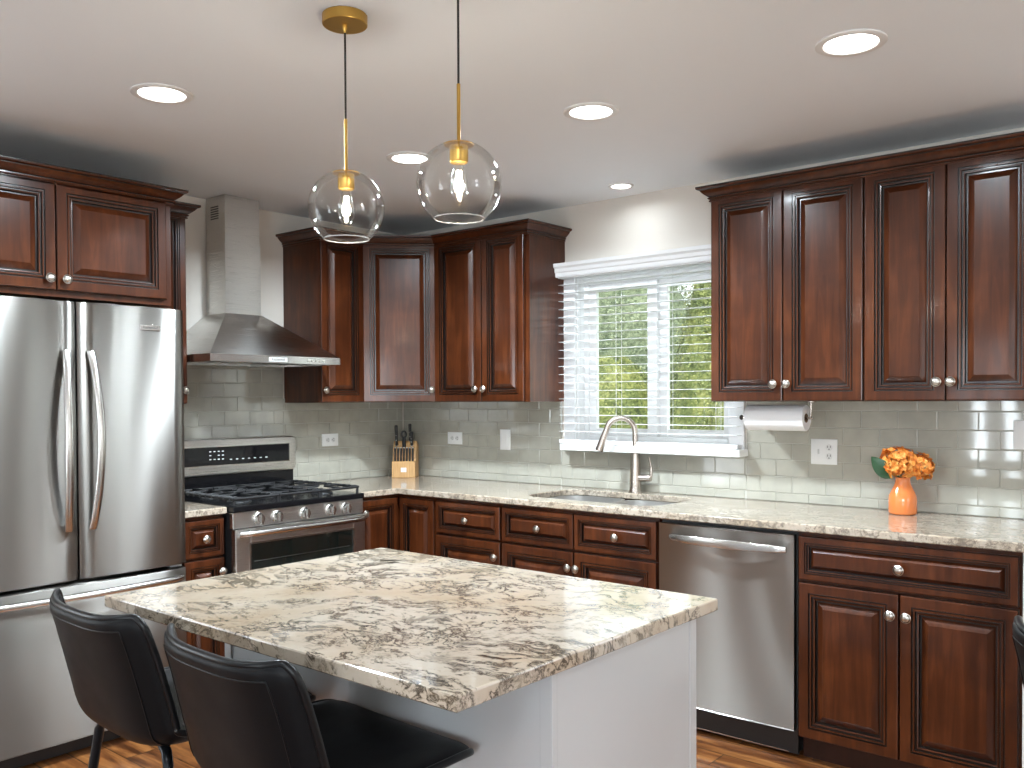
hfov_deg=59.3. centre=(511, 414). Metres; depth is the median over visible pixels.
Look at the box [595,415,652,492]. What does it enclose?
kitchen faucet
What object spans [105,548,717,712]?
island countertop
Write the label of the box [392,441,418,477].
knife block
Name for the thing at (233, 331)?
range hood
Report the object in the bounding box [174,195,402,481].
wall
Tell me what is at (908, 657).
base cabinet
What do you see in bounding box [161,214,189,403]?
upper cabinet
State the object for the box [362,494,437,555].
base cabinet
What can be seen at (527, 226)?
crown molding
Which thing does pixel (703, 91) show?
ceiling
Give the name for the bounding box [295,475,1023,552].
countertop
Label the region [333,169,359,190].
socket
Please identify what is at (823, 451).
wall outlet
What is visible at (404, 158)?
recessed light
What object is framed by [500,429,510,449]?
light switch
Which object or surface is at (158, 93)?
recessed light
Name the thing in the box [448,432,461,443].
wall outlet
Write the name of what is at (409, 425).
knife
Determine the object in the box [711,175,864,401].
upper cabinet
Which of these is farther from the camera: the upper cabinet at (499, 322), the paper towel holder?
the upper cabinet at (499, 322)
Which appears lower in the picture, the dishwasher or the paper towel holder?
the dishwasher
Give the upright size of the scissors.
0.104 m
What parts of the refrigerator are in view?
door, handle, handle, freezer drawer, handle, door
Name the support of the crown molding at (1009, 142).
attached to the upper cabinet at (788, 266)
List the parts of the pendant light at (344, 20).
cord, rod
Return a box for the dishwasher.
[659,519,803,754]
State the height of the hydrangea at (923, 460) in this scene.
0.209 m
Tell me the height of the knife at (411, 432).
0.156 m
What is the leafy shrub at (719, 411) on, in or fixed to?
on the ground
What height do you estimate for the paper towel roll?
0.112 m
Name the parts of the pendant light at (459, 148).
cord, rod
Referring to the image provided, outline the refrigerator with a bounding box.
[0,295,185,767]
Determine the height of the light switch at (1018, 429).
0.112 m
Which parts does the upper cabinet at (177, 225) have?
knob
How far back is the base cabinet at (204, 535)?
3.96 m
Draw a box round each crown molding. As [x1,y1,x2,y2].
[0,155,188,205]
[170,201,200,218]
[276,218,571,247]
[695,131,1023,202]
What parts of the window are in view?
sash, sash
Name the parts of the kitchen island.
corner post, corner post, panel, corner post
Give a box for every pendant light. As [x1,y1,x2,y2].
[322,6,369,242]
[434,0,484,223]
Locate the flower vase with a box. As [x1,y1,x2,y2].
[888,476,916,514]
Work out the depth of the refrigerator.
3.48 m
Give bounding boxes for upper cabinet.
[0,172,170,307]
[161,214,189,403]
[283,239,363,402]
[363,245,434,401]
[434,232,564,401]
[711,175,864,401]
[864,149,1023,400]
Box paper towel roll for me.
[743,405,810,430]
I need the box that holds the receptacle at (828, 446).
[826,444,831,450]
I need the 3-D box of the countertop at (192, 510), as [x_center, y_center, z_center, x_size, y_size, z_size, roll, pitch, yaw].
[-1.590,0.429,4.149,0.636,0.031,0.211,1,1,40]
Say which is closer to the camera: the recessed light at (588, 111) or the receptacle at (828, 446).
the recessed light at (588, 111)
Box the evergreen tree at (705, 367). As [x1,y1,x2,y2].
[670,283,718,429]
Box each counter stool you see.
[49,588,315,767]
[163,623,473,767]
[1012,615,1023,686]
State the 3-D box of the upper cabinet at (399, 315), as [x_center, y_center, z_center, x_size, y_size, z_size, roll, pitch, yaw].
[-0.651,-0.524,5.280,0.627,0.904,0.609,1,1,40]
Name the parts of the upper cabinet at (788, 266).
door, knob, knob, door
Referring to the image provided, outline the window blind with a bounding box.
[553,244,741,448]
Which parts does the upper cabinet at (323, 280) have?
knob, door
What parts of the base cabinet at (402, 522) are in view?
door, door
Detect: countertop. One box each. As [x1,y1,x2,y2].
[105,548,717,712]
[185,502,226,517]
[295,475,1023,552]
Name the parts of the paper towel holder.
arm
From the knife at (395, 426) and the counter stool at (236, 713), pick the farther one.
the knife at (395, 426)
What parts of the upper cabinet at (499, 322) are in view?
door, knob, knob, door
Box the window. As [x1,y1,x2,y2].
[560,264,747,456]
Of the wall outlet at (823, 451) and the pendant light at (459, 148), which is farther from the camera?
the wall outlet at (823, 451)
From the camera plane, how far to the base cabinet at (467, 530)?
4.52 m
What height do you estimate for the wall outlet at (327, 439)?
0.072 m
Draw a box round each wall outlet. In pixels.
[322,433,337,445]
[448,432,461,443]
[811,439,836,464]
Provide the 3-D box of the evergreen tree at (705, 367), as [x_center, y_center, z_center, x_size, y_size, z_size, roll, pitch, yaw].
[1.661,0.120,7.687,1.220,3.060,1.186,-1,1,-22]
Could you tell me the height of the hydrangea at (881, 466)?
0.229 m
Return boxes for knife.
[394,425,397,447]
[408,424,411,441]
[410,431,413,447]
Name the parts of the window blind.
ladder cord, ladder cord, rail, ladder cord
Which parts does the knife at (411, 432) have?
handle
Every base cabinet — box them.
[182,514,226,656]
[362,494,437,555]
[436,498,503,565]
[502,499,661,589]
[799,532,1022,767]
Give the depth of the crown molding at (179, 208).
4.17 m
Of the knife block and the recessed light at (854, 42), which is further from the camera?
the knife block
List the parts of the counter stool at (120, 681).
leg, leg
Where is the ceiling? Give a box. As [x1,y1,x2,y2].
[0,0,1023,234]
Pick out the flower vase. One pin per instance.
(902, 499)
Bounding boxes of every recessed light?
[130,83,192,104]
[386,151,432,164]
[563,102,618,120]
[608,183,633,189]
[815,29,887,56]
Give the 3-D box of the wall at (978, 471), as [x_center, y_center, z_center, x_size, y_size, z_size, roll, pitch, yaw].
[1.884,0.104,3.667,6.900,2.432,0.158,1,1,40]
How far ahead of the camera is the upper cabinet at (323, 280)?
4.92 m
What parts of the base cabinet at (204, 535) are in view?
door, drawer, knob, knob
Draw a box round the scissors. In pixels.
[401,430,406,446]
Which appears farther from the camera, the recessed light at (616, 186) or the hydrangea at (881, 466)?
the recessed light at (616, 186)
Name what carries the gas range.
on the floor
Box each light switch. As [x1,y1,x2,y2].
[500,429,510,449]
[1013,421,1023,449]
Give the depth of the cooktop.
4.30 m
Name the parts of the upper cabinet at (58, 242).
door, knob, knob, door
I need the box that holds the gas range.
[184,436,365,573]
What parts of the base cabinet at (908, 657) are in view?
door, knob, knob, knob, drawer, door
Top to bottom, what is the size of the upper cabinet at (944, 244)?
0.904 m
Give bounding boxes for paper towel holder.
[739,401,815,419]
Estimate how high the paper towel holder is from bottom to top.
0.084 m
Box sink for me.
[551,495,672,505]
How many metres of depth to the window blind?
4.50 m
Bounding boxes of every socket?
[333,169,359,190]
[444,140,473,164]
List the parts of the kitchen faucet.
spout, lever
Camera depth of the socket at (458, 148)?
2.15 m
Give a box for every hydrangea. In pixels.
[871,446,917,478]
[904,451,934,479]
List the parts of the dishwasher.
handle, kick trim, kick plate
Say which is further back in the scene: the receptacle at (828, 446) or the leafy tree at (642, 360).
the leafy tree at (642, 360)
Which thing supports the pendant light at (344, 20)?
hanging from the ceiling
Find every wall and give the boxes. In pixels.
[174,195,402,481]
[403,127,1023,519]
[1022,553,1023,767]
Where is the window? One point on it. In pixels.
(572, 399)
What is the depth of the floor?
3.50 m
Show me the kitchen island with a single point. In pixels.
(633, 705)
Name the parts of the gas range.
burner grate, panel, burner, burner knob, burner grate, burner knob, control panel, oven door, window trim, handle, burner knob, burner grate, burner, burner knob, burner knob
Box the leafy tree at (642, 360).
[599,285,692,424]
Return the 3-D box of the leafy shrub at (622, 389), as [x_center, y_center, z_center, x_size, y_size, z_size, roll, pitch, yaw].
[1.015,0.525,8.901,1.679,2.212,1.706,0,1,-4]
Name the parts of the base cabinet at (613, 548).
knob, door, drawer, knob, knob, knob, drawer, door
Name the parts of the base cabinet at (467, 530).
knob, drawer, door, knob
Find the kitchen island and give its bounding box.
[225,619,695,767]
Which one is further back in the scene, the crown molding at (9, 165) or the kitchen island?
the crown molding at (9, 165)
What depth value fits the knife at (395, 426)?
5.49 m
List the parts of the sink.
bowl, bowl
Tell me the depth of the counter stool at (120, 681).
1.89 m
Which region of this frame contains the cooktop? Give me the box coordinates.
[185,488,363,512]
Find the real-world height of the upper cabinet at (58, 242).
0.462 m
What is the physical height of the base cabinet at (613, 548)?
0.883 m
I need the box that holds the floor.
[19,728,848,767]
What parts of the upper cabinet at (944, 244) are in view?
door, knob, knob, door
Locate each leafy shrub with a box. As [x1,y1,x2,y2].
[599,355,673,428]
[694,399,723,429]
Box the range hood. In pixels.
[186,194,339,366]
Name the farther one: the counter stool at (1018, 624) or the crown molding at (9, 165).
the crown molding at (9, 165)

